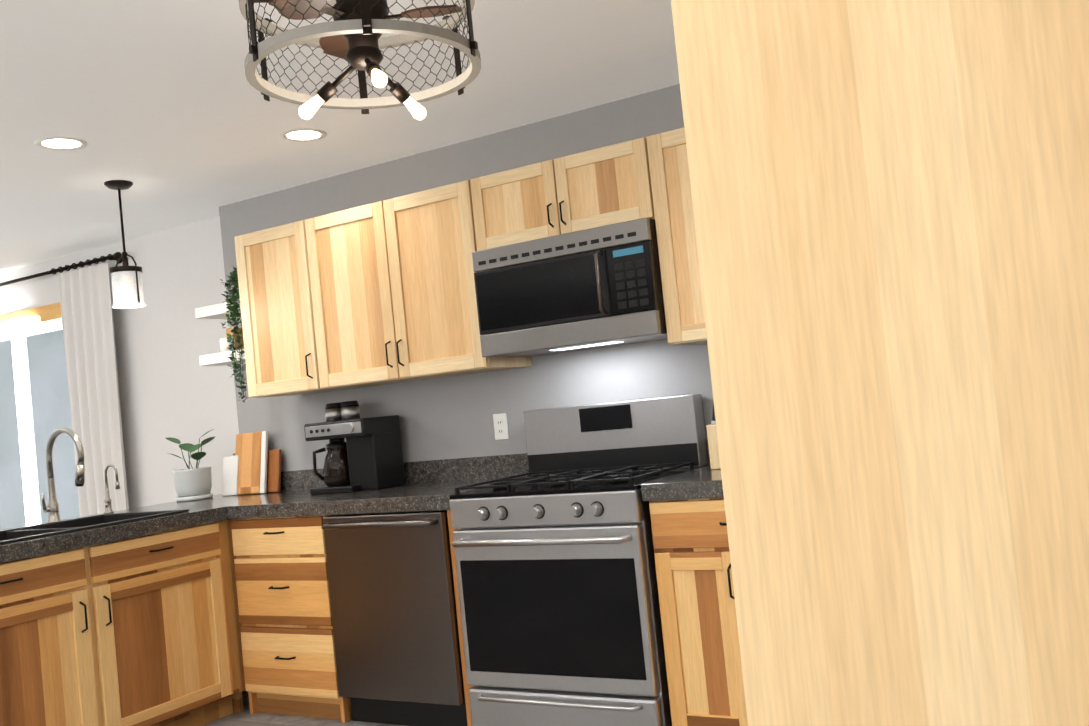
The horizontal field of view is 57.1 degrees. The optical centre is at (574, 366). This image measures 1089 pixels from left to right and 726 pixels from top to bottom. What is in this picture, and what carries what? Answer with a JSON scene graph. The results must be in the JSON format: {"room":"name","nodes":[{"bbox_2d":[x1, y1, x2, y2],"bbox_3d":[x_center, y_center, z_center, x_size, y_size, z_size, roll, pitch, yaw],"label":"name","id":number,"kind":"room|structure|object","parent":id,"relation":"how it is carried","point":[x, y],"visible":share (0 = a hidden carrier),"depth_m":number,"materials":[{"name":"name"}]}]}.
{"room":"kitchen","nodes":[
{"label":"kitchen","id":0,"kind":"room"},
{"bbox_2d":[0,216,238,508],"bbox_3d":[-3.063,0.531,6.247,3.240,2.440,0.120,-7,-2,29],"label":"wall","id":1,"kind":"structure","parent":0,"point":[169,385],"depth_m":5.76,"materials":[{"name":"paint"}]},
{"bbox_2d":[0,302,79,528],"bbox_3d":[-3.530,0.728,6.487,1.455,2.160,0.110,-7,-2,29],"label":"window","id":2,"kind":"structure","parent":1,"relation":"in","point":[17,328],"depth_m":6.50,"materials":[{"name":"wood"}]},
{"bbox_2d":[0,252,121,285],"bbox_3d":[-3.495,-0.543,6.333,2.035,0.050,0.114,-7,-2,29],"label":"curtain rod","id":3,"kind":"object","parent":1,"relation":"attached to","point":[116,256],"visible":0.98,"depth_m":6.01,"materials":[{"name":"brown metal"}]},
{"bbox_2d":[58,263,128,516],"bbox_3d":[-2.822,0.545,5.933,0.493,2.280,0.071,-7,-2,29],"label":"curtain","id":4,"kind":"object","parent":3,"relation":"hanging from","point":[88,327],"visible":0.67,"depth_m":5.93,"materials":[{"name":"fabric"}]},
{"bbox_2d":[199,349,245,366],"bbox_3d":[-1.657,-0.049,5.070,0.457,0.065,0.217,-7,-2,29],"label":"floating shelf","id":5,"kind":"object","parent":1,"relation":"attached to","point":[219,359],"visible":0.27,"depth_m":5.03,"materials":[{"name":"white paint"}]},
{"bbox_2d":[219,328,243,351],"bbox_3d":[-1.744,-0.136,5.081,0.097,0.125,0.146,-7,-2,29],"label":"decor","id":6,"kind":"object","parent":5,"relation":"on","point":[224,344],"visible":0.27,"depth_m":5.07,"materials":[{"name":"white paint"}]},
{"bbox_2d":[203,690,405,725],"bbox_3d":[-1.909,1.514,1.898,9.300,0.060,6.850,-7,-2,29],"label":"floor","id":7,"kind":"structure","parent":0,"point":[283,719],"depth_m":4.24,"materials":[{"name":"tile"}]},
{"bbox_2d":[0,519,245,725],"bbox_3d":[-2.076,1.145,3.981,0.641,0.856,1.325,-7,-2,29],"label":"base cabinet","id":8,"kind":"object","parent":7,"relation":"on","point":[141,631],"visible":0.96,"depth_m":3.90,"materials":[{"name":"brown wood"}]},
{"bbox_2d":[0,468,326,562],"bbox_3d":[-2.028,0.643,4.370,0.850,0.158,2.127,-7,-2,29],"label":"countertop","id":9,"kind":"structure","parent":8,"relation":"on","point":[209,510],"depth_m":4.16,"materials":[{"name":"grey stone"}]},
{"bbox_2d":[41,428,84,522],"bbox_3d":[-2.266,0.479,4.421,0.273,0.418,0.092,-7,-2,29],"label":"gooseneck faucet","id":10,"kind":"object","parent":9,"relation":"on","point":[52,508],"visible":0.98,"depth_m":4.46,"materials":[{"name":"silver metal"}]},
{"bbox_2d":[0,509,188,543],"bbox_3d":[-2.124,0.757,4.043,0.570,0.210,0.930,-7,-2,29],"label":"double-bowl sink","id":11,"kind":"object","parent":9,"relation":"in","point":[44,530],"visible":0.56,"depth_m":4.24,"materials":[{"name":"metal"}]},
{"bbox_2d":[104,464,119,513],"bbox_3d":[-2.193,0.577,4.726,0.112,0.231,0.056,-7,-2,29],"label":"water faucet","id":12,"kind":"object","parent":9,"relation":"on","point":[108,504],"visible":0.98,"depth_m":4.73,"materials":[{"name":"silver metal"}]},
{"bbox_2d":[165,429,214,501],"bbox_3d":[-1.962,0.508,5.155,0.317,0.352,0.216,-7,-2,29],"label":"potted plant","id":13,"kind":"object","parent":9,"relation":"on","point":[192,484],"visible":1,"depth_m":5.08,"materials":[{"name":"ceramic"}]},
{"bbox_2d":[222,431,281,495],"bbox_3d":[-1.661,0.495,5.127,0.368,0.313,0.089,-7,-2,29],"label":"cutting boards","id":14,"kind":"object","parent":9,"relation":"on","point":[252,465],"visible":1,"depth_m":5.11,"materials":[{"name":"brown wood"}]},
{"bbox_2d":[205,719,293,725],"bbox_3d":[-1.567,1.507,3.784,0.440,0.019,0.970,-7,-2,29],"label":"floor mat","id":15,"kind":"object","parent":7,"relation":"on","point":[225,722],"visible":1,"depth_m":4.20,"materials":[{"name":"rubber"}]},
{"bbox_2d":[231,515,351,722],"bbox_3d":[-1.087,1.063,4.511,0.553,0.857,0.670,-7,-2,29],"label":"drawer stack","id":16,"kind":"object","parent":7,"relation":"on","point":[285,620],"visible":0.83,"depth_m":4.24,"materials":[{"name":"brown wood"}]},
{"bbox_2d":[227,453,528,519],"bbox_3d":[-0.840,0.522,4.372,1.226,0.158,0.650,-7,-2,29],"label":"countertop","id":17,"kind":"structure","parent":16,"relation":"on","point":[430,485],"depth_m":4.32,"materials":[{"name":"grey stone"}]},
{"bbox_2d":[304,401,404,494],"bbox_3d":[-1.026,0.364,4.625,0.366,0.410,0.272,-7,-2,29],"label":"coffee maker","id":18,"kind":"object","parent":17,"relation":"on","point":[367,454],"visible":1,"depth_m":4.55,"materials":[{"name":"black plastic"}]},
{"bbox_2d":[321,510,467,725],"bbox_3d":[-0.601,1.004,4.180,0.613,0.853,0.651,-7,-2,29],"label":"dishwasher","id":19,"kind":"object","parent":7,"relation":"on","point":[394,620],"visible":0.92,"depth_m":3.94,"materials":[{"name":"grey metal"}]},
{"bbox_2d":[447,510,472,725],"bbox_3d":[-0.273,0.965,4.078,0.052,0.857,0.617,-7,-2,29],"label":"cabinet filler","id":20,"kind":"object","parent":7,"relation":"on","point":[466,685],"visible":0.02,"depth_m":3.82,"materials":[{"name":"brown wood"}]},
{"bbox_2d":[449,394,707,725],"bbox_3d":[0.045,0.751,3.816,0.786,1.200,0.729,-7,-2,29],"label":"gas range","id":21,"kind":"object","parent":7,"relation":"on","point":[561,623],"visible":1,"depth_m":3.58,"materials":[{"name":"silver metal"}]},
{"bbox_2d":[649,498,747,725],"bbox_3d":[0.706,0.844,3.492,0.621,0.857,0.670,-7,-2,29],"label":"base cabinet","id":22,"kind":"object","parent":7,"relation":"on","point":[698,617],"visible":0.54,"depth_m":3.32,"materials":[{"name":"brown wood"}]},
{"bbox_2d":[641,440,723,500],"bbox_3d":[0.662,0.338,3.519,0.648,0.158,0.650,-7,-2,29],"label":"countertop","id":23,"kind":"structure","parent":22,"relation":"on","point":[705,482],"depth_m":3.35,"materials":[{"name":"grey stone"}]},
{"bbox_2d":[706,401,720,469],"bbox_3d":[0.591,0.220,3.714,0.167,0.305,0.120,-7,-2,29],"label":"knife block","id":24,"kind":"object","parent":23,"relation":"on","point":[713,446],"visible":0.1,"depth_m":3.69,"materials":[{"name":"brown wood"}]},
{"bbox_2d":[671,0,1088,725],"bbox_3d":[0.937,0.098,1.420,0.930,2.145,1.572,-7,-2,29],"label":"panel","id":25,"kind":"object","parent":7,"relation":"on","point":[891,210],"visible":1,"depth_m":0.88,"materials":[{"name":"brown wood"}]},
{"bbox_2d":[0,0,679,272],"bbox_3d":[-2.162,-0.972,1.988,9.300,0.060,6.850,-7,-2,29],"label":"ceiling","id":26,"kind":"structure","parent":0,"point":[170,113],"depth_m":3.73,"materials":[{"name":"paint"}]},
{"bbox_2d":[34,136,87,149],"bbox_3d":[-2.028,-0.882,3.954,0.190,0.004,0.190,-7,-2,29],"label":"recessed light","id":27,"kind":"object","parent":26,"relation":"in","point":[61,143],"visible":1,"depth_m":3.95,"materials":[{"name":"white paint"}]},
{"bbox_2d":[104,180,146,308],"bbox_3d":[-2.083,-0.565,4.624,0.150,0.576,0.148,-7,-2,29],"label":"pendant light","id":28,"kind":"object","parent":26,"relation":"hanging from","point":[127,285],"visible":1,"depth_m":4.58,"materials":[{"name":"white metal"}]},
{"bbox_2d":[280,128,326,141],"bbox_3d":[-1.129,-0.966,4.171,0.190,0.004,0.190,-7,-2,29],"label":"recessed light","id":29,"kind":"object","parent":26,"relation":"in","point":[303,135],"visible":1,"depth_m":4.17,"materials":[{"name":"white paint"}]},
{"bbox_2d":[238,0,480,119],"bbox_3d":[-0.513,-0.853,2.397,0.568,0.480,0.554,-7,-2,29],"label":"fan light","id":30,"kind":"object","parent":26,"relation":"hanging from","point":[352,32],"visible":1,"depth_m":2.36,"materials":[{"name":"brown metal"}]},
{"bbox_2d":[219,84,712,470],"bbox_3d":[0.138,0.137,4.342,4.250,2.440,0.270,-7,-2,29],"label":"wall","id":31,"kind":"structure","parent":0,"point":[450,417],"depth_m":4.51,"materials":[{"name":"grey paint"}]},
{"bbox_2d":[195,300,241,319],"bbox_3d":[-1.682,-0.292,5.079,0.457,0.065,0.217,-7,-2,29],"label":"floating shelf","id":32,"kind":"object","parent":31,"relation":"attached to","point":[215,311],"visible":0.27,"depth_m":5.05,"materials":[{"name":"white paint"}]},
{"bbox_2d":[220,266,247,402],"bbox_3d":[-1.638,-0.197,4.972,0.258,0.759,0.274,-7,-2,29],"label":"potted plant","id":33,"kind":"object","parent":32,"relation":"on","point":[235,313],"visible":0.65,"depth_m":4.87,"materials":[{"name":"plant"}]},
{"bbox_2d":[234,218,353,397],"bbox_3d":[-1.278,-0.268,4.778,0.521,0.778,0.343,-7,-2,29],"label":"upper cabinet","id":34,"kind":"object","parent":31,"relation":"attached to","point":[284,333],"depth_m":4.63,"materials":[{"name":"brown wood"}]},
{"bbox_2d":[314,180,531,390],"bbox_3d":[-0.737,-0.334,4.471,0.990,0.778,0.343,-7,-2,29],"label":"upper cabinet","id":35,"kind":"object","parent":31,"relation":"attached to","point":[377,293],"depth_m":4.28,"materials":[{"name":"brown wood"}]},
{"bbox_2d":[493,413,508,439],"bbox_3d":[-0.327,0.266,4.447,0.072,0.116,0.009,-7,-2,29],"label":"electrical outlet plate","id":36,"kind":"object","parent":31,"relation":"attached to","point":[500,426],"visible":1,"depth_m":4.44,"materials":[{"name":"plastic"}]},
{"bbox_2d":[470,137,654,250],"bbox_3d":[0.007,-0.662,4.025,0.800,0.308,0.374,-7,-2,29],"label":"upper cabinet","id":37,"kind":"object","parent":31,"relation":"attached to","point":[602,186],"visible":0.71,"depth_m":3.87,"materials":[{"name":"brown wood"}]},
{"bbox_2d":[472,218,667,356],"bbox_3d":[0.031,-0.294,3.985,0.784,0.430,0.433,-7,-2,29],"label":"microwave","id":38,"kind":"object","parent":37,"relation":"attached to","point":[596,287],"visible":0.98,"depth_m":3.81,"materials":[{"name":"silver metal"}]},
{"bbox_2d":[646,128,706,344],"bbox_3d":[0.643,-0.503,3.669,0.614,0.778,0.374,-7,-2,29],"label":"upper cabinet","id":39,"kind":"object","parent":31,"relation":"attached to","point":[676,240],"visible":0.27,"depth_m":3.65,"materials":[{"name":"brown wood"}]}
]}

